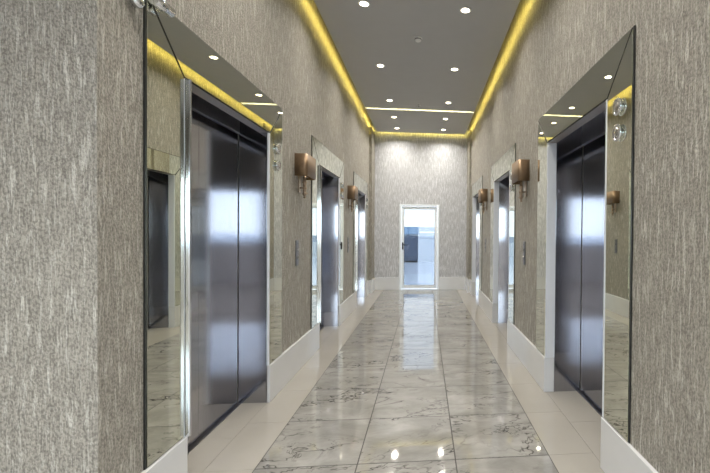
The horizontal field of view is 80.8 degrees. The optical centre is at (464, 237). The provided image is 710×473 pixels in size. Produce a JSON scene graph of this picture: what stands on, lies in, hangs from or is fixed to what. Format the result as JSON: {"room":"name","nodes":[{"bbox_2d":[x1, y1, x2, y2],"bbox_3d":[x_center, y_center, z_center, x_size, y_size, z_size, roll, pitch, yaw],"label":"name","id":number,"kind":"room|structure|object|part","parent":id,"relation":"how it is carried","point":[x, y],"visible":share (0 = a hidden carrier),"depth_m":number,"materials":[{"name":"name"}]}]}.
{"room":"elevator lobby","nodes":[
{"label":"elevator lobby","id":0,"kind":"room"},
{"bbox_2d":[0,0,371,472],"bbox_3d":[-2.123,-0.766,5.888,0.420,4.260,8.640,0,1,-6],"label":"wall","id":1,"kind":"structure","parent":0,"point":[71,71],"depth_m":1.62,"materials":[{"name":"beige paper"}]},
{"bbox_2d":[143,0,281,469],"bbox_3d":[-1.734,0.116,2.773,0.340,2.574,1.812,0,1,-6],"label":"elevator","id":2,"kind":"object","parent":1,"relation":"attached to","point":[197,244],"visible":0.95,"depth_m":2.73,"materials":[{"name":"metal"}]},
{"bbox_2d":[130,0,175,17],"bbox_3d":[-1.461,-1.091,1.881,0.061,0.115,0.231,0,1,-6],"label":"chrome fitting","id":3,"kind":"object","parent":2,"relation":"attached to","point":[163,6],"visible":1,"depth_m":1.90,"materials":[{"name":"silver metal"}]},
{"bbox_3d":[-1.519,-0.025,2.035,0.006,2.236,0.288,0,1,-6],"label":"mirror panel","id":4,"kind":"part","parent":2,"relation":"part of","materials":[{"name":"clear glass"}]},
{"bbox_3d":[-1.528,0.116,2.198,0.046,1.966,0.020,0,1,-6],"label":"edge trim","id":5,"kind":"part","parent":2,"relation":"part of","materials":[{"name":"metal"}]},
{"bbox_3d":[-1.834,0.273,2.475,0.050,2.246,0.576,0,1,-6],"label":"door","id":6,"kind":"part","parent":2,"relation":"part of","materials":[{"name":"metal"}]},
{"bbox_3d":[-1.863,1.400,2.776,0.090,0.004,1.178,0,1,-6],"label":"sill","id":7,"kind":"part","parent":2,"relation":"part of","materials":[{"name":"metal"}]},
{"bbox_3d":[-1.586,-1.022,2.774,0.006,0.280,1.775,0,1,-6],"label":"mirror panel","id":8,"kind":"part","parent":2,"relation":"part of","materials":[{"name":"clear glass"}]},
{"bbox_3d":[-1.892,0.266,3.050,0.050,2.246,0.576,0,1,-6],"label":"door","id":9,"kind":"part","parent":2,"relation":"part of","materials":[{"name":"metal"}]},
{"bbox_3d":[-1.660,0.101,3.379,0.020,1.966,0.016,0,1,-6],"label":"edge trim","id":10,"kind":"part","parent":2,"relation":"part of","materials":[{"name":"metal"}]},
{"bbox_3d":[-1.669,-0.043,3.536,0.006,2.236,0.288,0,1,-6],"label":"mirror panel","id":11,"kind":"part","parent":2,"relation":"part of","materials":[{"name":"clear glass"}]},
{"bbox_2d":[141,280,369,472],"bbox_3d":[-1.911,1.210,5.854,0.024,0.313,8.480,0,1,-6],"label":"baseboard","id":12,"kind":"structure","parent":1,"relation":"attached to","point":[283,368],"depth_m":3.73,"materials":[{"name":"white tile"}]},
{"bbox_2d":[295,240,298,265],"bbox_3d":[-1.736,0.158,4.150,0.016,0.260,0.084,0,1,-6],"label":"panel","id":13,"kind":"object","parent":1,"relation":"attached to","point":[296,241],"visible":1,"depth_m":4.12,"materials":[{"name":"metal"}]},
{"bbox_2d":[295,153,315,197],"bbox_3d":[-1.676,-0.632,4.206,0.135,0.440,0.350,0,1,-6],"label":"wall sconce","id":14,"kind":"object","parent":1,"relation":"attached to","point":[305,164],"visible":1,"depth_m":4.08,"materials":[{"name":"brown metal"}]},
{"bbox_3d":[-1.736,-0.593,4.201,0.014,0.240,0.070,0,1,-6],"label":"plate","id":15,"kind":"part","parent":14,"relation":"part of","materials":[{"name":"brown metal"}]},
{"bbox_3d":[-1.684,-0.538,4.207,0.051,0.250,0.051,0,1,-6],"label":"stem","id":16,"kind":"part","parent":14,"relation":"part of","materials":[{"name":"brown metal"}]},
{"bbox_3d":[-1.669,-0.740,4.205,0.123,0.225,0.350,0,1,-6],"label":"lamp shade","id":17,"kind":"part","parent":14,"relation":"part of","materials":[{"name":"brown metal"}]},
{"bbox_2d":[311,135,343,329],"bbox_3d":[-2.013,0.082,5.554,0.340,2.574,1.812,0,1,-6],"label":"elevator","id":18,"kind":"object","parent":1,"relation":"attached to","point":[327,209],"visible":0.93,"depth_m":6.11,"materials":[{"name":"metal"}]},
{"bbox_3d":[-1.798,-0.059,4.816,0.006,2.236,0.288,0,1,-6],"label":"mirror panel","id":19,"kind":"part","parent":18,"relation":"part of","materials":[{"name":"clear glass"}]},
{"bbox_3d":[-1.807,0.081,4.979,0.046,1.966,0.020,0,1,-6],"label":"edge trim","id":20,"kind":"part","parent":18,"relation":"part of","materials":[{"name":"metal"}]},
{"bbox_3d":[-2.170,0.232,5.814,0.050,2.246,0.544,0,1,-6],"label":"door","id":21,"kind":"part","parent":18,"relation":"part of","materials":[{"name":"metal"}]},
{"bbox_3d":[-1.865,-1.057,5.555,0.006,0.280,1.775,0,1,-6],"label":"mirror panel","id":22,"kind":"part","parent":18,"relation":"part of","materials":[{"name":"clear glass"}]},
{"bbox_3d":[-1.939,0.067,6.159,0.020,1.966,0.016,0,1,-6],"label":"edge trim","id":23,"kind":"part","parent":18,"relation":"part of","materials":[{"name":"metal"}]},
{"bbox_3d":[-1.949,-0.078,6.317,0.006,2.236,0.288,0,1,-6],"label":"mirror panel","id":24,"kind":"part","parent":18,"relation":"part of","materials":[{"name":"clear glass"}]},
{"bbox_2d":[347,185,357,211],"bbox_3d":[-1.952,-0.666,6.962,0.135,0.440,0.350,0,1,-6],"label":"wall sconce","id":25,"kind":"object","parent":1,"relation":"attached to","point":[352,191],"visible":1,"depth_m":6.80,"materials":[{"name":"brown metal"}]},
{"bbox_3d":[-1.946,-0.774,6.961,0.123,0.225,0.350,0,1,-6],"label":"lamp shade","id":26,"kind":"part","parent":25,"relation":"part of","materials":[{"name":"brown metal"}]},
{"bbox_2d":[353,171,367,296],"bbox_3d":[-2.289,0.048,8.302,0.340,2.574,1.812,0,1,-6],"label":"elevator","id":27,"kind":"object","parent":1,"relation":"attached to","point":[360,211],"visible":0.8,"depth_m":8.88,"materials":[{"name":"metal"}]},
{"bbox_3d":[-2.074,-0.093,7.564,0.006,2.236,0.288,0,1,-6],"label":"mirror panel","id":28,"kind":"part","parent":27,"relation":"part of","materials":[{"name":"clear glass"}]},
{"bbox_3d":[-2.083,0.047,7.727,0.046,1.966,0.020,0,1,-6],"label":"edge trim","id":29,"kind":"part","parent":27,"relation":"part of","materials":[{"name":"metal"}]},
{"bbox_3d":[-2.141,-1.091,8.303,0.006,0.280,1.775,0,1,-6],"label":"mirror panel","id":30,"kind":"part","parent":27,"relation":"part of","materials":[{"name":"clear glass"}]},
{"bbox_3d":[-2.215,0.033,8.907,0.020,1.966,0.016,0,1,-6],"label":"edge trim","id":31,"kind":"part","parent":27,"relation":"part of","materials":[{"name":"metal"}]},
{"bbox_3d":[-2.225,-0.112,9.065,0.006,2.236,0.288,0,1,-6],"label":"mirror panel","id":32,"kind":"part","parent":27,"relation":"part of","materials":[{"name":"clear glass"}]},
{"bbox_2d":[369,127,374,279],"bbox_3d":[-2.270,-0.817,9.783,0.066,3.645,0.540,0,1,-6],"label":"pilaster","id":33,"kind":"object","parent":1,"relation":"attached to","point":[371,130],"visible":1,"depth_m":9.53,"materials":[{"name":"beige paper"}]},
{"bbox_2d":[188,289,603,472],"bbox_3d":[-0.303,1.444,2.907,10.000,0.060,15.010,0,1,-6],"label":"floor","id":34,"kind":"structure","parent":0,"point":[410,381],"depth_m":3.27,"materials":[{"name":"grey stone"}]},
{"bbox_2d":[314,0,519,111],"bbox_3d":[-0.554,-2.592,4.674,2.220,0.050,6.975,0,1,-6],"label":"ceiling","id":35,"kind":"structure","parent":0,"point":[414,73],"depth_m":5.37,"materials":[{"name":"grey paint"}]},
{"bbox_2d":[358,0,369,6],"bbox_3d":[-1.104,-2.567,4.390,0.132,0.010,0.132,0,1,-6],"label":"recessed light","id":36,"kind":"object","parent":35,"relation":"in","point":[362,3],"visible":1,"depth_m":4.38,"materials":[{"name":"white paint"}]},
{"bbox_2d":[414,36,421,42],"bbox_3d":[-0.602,-2.550,5.153,0.110,0.046,0.110,0,1,-6],"label":"smoke detector","id":37,"kind":"object","parent":35,"relation":"attached to","point":[418,39],"visible":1,"depth_m":5.12,"materials":[{"name":"white plastic"}]},
{"bbox_2d":[460,7,470,13],"bbox_3d":[0.008,-2.559,4.502,0.132,0.010,0.132,0,1,-6],"label":"recessed light","id":38,"kind":"object","parent":35,"relation":"in","point":[465,10],"visible":1,"depth_m":4.50,"materials":[{"name":"white paint"}]},
{"bbox_2d":[365,107,473,134],"bbox_3d":[-1.004,-2.647,9.154,2.220,0.050,1.850,0,1,-6],"label":"ceiling","id":39,"kind":"structure","parent":0,"point":[407,120],"depth_m":8.95,"materials":[{"name":"grey paint"}]},
{"bbox_2d":[372,123,468,276],"bbox_3d":[-1.123,-0.807,10.250,2.441,4.260,0.160,0,1,-6],"label":"wall","id":40,"kind":"structure","parent":0,"point":[411,168],"depth_m":10.16,"materials":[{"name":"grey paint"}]},
{"bbox_2d":[369,277,468,292],"bbox_3d":[-1.104,1.170,9.914,2.393,0.313,0.560,0,1,-6],"label":"baseboard","id":41,"kind":"structure","parent":40,"relation":"attached to","point":[377,283],"depth_m":10.11,"materials":[{"name":"white tile"}]},
{"bbox_2d":[399,204,439,289],"bbox_3d":[-1.156,0.240,10.189,1.009,2.167,0.140,0,1,-6],"label":"door","id":42,"kind":"structure","parent":40,"relation":"in","point":[418,223],"depth_m":10.19,"materials":[{"name":"white glass"}]},
{"bbox_3d":[-1.157,0.242,10.201,0.781,1.940,0.008,0,1,-6],"label":"glass pane","id":43,"kind":"part","parent":42,"relation":"part of","materials":[{"name":"clear glass"}]},
{"bbox_2d":[469,0,709,472],"bbox_3d":[0.749,-0.742,5.921,0.420,4.260,9.150,0,1,-6],"label":"wall","id":44,"kind":"structure","parent":0,"point":[548,46],"depth_m":1.98,"materials":[{"name":"beige paper"}]},
{"bbox_2d":[466,130,471,279],"bbox_3d":[0.101,-0.800,10.021,0.050,3.645,0.540,0,1,-6],"label":"pilaster","id":45,"kind":"object","parent":44,"relation":"attached to","point":[469,136],"visible":1,"depth_m":9.77,"materials":[{"name":"beige paper"}]},
{"bbox_2d":[471,175,482,295],"bbox_3d":[0.424,0.066,8.714,0.424,2.574,1.812,0,1,-6],"label":"elevator","id":46,"kind":"object","parent":44,"relation":"attached to","point":[476,208],"visible":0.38,"depth_m":9.28,"materials":[{"name":"metal"}]},
{"bbox_3d":[0.168,-0.096,9.445,0.006,2.236,0.288,0,1,-6],"label":"mirror panel","id":47,"kind":"part","parent":46,"relation":"part of","materials":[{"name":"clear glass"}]},
{"bbox_3d":[0.222,0.049,9.292,0.088,1.966,0.016,0,1,-6],"label":"edge trim","id":48,"kind":"part","parent":46,"relation":"part of","materials":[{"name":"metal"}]},
{"bbox_3d":[0.252,-1.075,8.683,0.006,0.280,1.775,0,1,-6],"label":"mirror panel","id":49,"kind":"part","parent":46,"relation":"part of","materials":[{"name":"clear glass"}]},
{"bbox_3d":[0.319,-0.077,7.944,0.006,2.236,0.288,0,1,-6],"label":"mirror panel","id":50,"kind":"part","parent":46,"relation":"part of","materials":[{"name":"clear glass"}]},
{"bbox_2d":[478,189,487,213],"bbox_3d":[0.333,-0.651,7.282,0.135,0.440,0.350,0,1,-6],"label":"wall sconce","id":51,"kind":"object","parent":44,"relation":"attached to","point":[482,193],"visible":1,"depth_m":7.11,"materials":[{"name":"brown metal"}]},
{"bbox_3d":[0.328,-0.759,7.280,0.123,0.225,0.350,0,1,-6],"label":"lamp shade","id":52,"kind":"part","parent":51,"relation":"part of","materials":[{"name":"brown metal"}]},
{"bbox_2d":[490,143,515,323],"bbox_3d":[0.708,0.101,5.892,0.424,2.574,1.812,0,1,-6],"label":"elevator","id":53,"kind":"object","parent":44,"relation":"attached to","point":[503,192],"visible":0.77,"depth_m":6.46,"materials":[{"name":"metal"}]},
{"bbox_3d":[0.452,-0.061,6.622,0.006,2.236,0.288,0,1,-6],"label":"mirror panel","id":54,"kind":"part","parent":53,"relation":"part of","materials":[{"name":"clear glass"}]},
{"bbox_3d":[0.505,0.084,6.469,0.088,1.966,0.016,0,1,-6],"label":"edge trim","id":55,"kind":"part","parent":53,"relation":"part of","materials":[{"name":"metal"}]},
{"bbox_3d":[0.535,-1.040,5.861,0.006,0.280,1.775,0,1,-6],"label":"mirror panel","id":56,"kind":"part","parent":53,"relation":"part of","materials":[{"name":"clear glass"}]},
{"bbox_3d":[0.624,0.098,5.285,0.088,1.966,0.016,0,1,-6],"label":"edge trim","id":57,"kind":"part","parent":53,"relation":"part of","materials":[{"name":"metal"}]},
{"bbox_3d":[0.602,-0.043,5.121,0.006,2.236,0.288,0,1,-6],"label":"mirror panel","id":58,"kind":"part","parent":53,"relation":"part of","materials":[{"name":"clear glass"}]},
{"bbox_2d":[512,159,529,201],"bbox_3d":[0.619,-0.616,4.437,0.135,0.440,0.350,0,1,-6],"label":"wall sconce","id":59,"kind":"object","parent":44,"relation":"attached to","point":[521,167],"visible":1,"depth_m":4.29,"materials":[{"name":"brown metal"}]},
{"bbox_3d":[0.625,-0.521,4.439,0.051,0.250,0.051,0,1,-6],"label":"stem","id":60,"kind":"part","parent":59,"relation":"part of","materials":[{"name":"brown metal"}]},
{"bbox_3d":[0.613,-0.723,4.435,0.123,0.225,0.350,0,1,-6],"label":"lamp shade","id":61,"kind":"part","parent":59,"relation":"part of","materials":[{"name":"brown metal"}]},
{"bbox_3d":[0.678,-0.576,4.443,0.014,0.240,0.070,0,1,-6],"label":"plate","id":62,"kind":"part","parent":59,"relation":"part of","materials":[{"name":"brown metal"}]},
{"bbox_2d":[523,241,525,264],"bbox_3d":[0.666,0.174,4.502,0.016,0.260,0.084,0,1,-6],"label":"panel","id":63,"kind":"object","parent":44,"relation":"attached to","point":[524,243],"visible":1,"depth_m":4.47,"materials":[{"name":"metal"}]},
{"bbox_2d":[469,280,657,472],"bbox_3d":[0.554,1.231,5.845,0.094,0.313,8.990,0,1,-6],"label":"baseboard","id":64,"kind":"structure","parent":44,"relation":"attached to","point":[618,455],"depth_m":3.67,"materials":[{"name":"white tile"}]},
{"bbox_2d":[536,25,635,442],"bbox_3d":[0.990,0.136,3.082,0.424,2.574,1.812,0,1,-6],"label":"elevator","id":65,"kind":"object","parent":44,"relation":"attached to","point":[591,127],"visible":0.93,"depth_m":3.35,"materials":[{"name":"metal"}]},
{"bbox_3d":[0.734,-0.026,3.813,0.006,2.236,0.288,0,1,-6],"label":"mirror panel","id":66,"kind":"part","parent":65,"relation":"part of","materials":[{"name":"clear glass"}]},
{"bbox_3d":[0.787,0.118,3.660,0.088,1.966,0.016,0,1,-6],"label":"edge trim","id":67,"kind":"part","parent":65,"relation":"part of","materials":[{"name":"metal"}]},
{"bbox_3d":[0.817,-1.005,3.051,0.006,0.280,1.775,0,1,-6],"label":"mirror panel","id":68,"kind":"part","parent":65,"relation":"part of","materials":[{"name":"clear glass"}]},
{"bbox_3d":[1.139,1.422,3.113,0.090,0.004,1.178,0,1,-6],"label":"sill","id":69,"kind":"part","parent":65,"relation":"part of","materials":[{"name":"metal"}]},
{"bbox_3d":[1.130,0.288,3.389,0.050,2.246,0.576,0,1,-6],"label":"door","id":70,"kind":"part","parent":65,"relation":"part of","materials":[{"name":"metal"}]},
{"bbox_3d":[0.906,0.133,2.476,0.088,1.966,0.016,0,1,-6],"label":"edge trim","id":71,"kind":"part","parent":65,"relation":"part of","materials":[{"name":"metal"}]},
{"bbox_3d":[0.884,-0.008,2.312,0.006,2.236,0.288,0,1,-6],"label":"mirror panel","id":72,"kind":"part","parent":65,"relation":"part of","materials":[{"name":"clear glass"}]}
]}

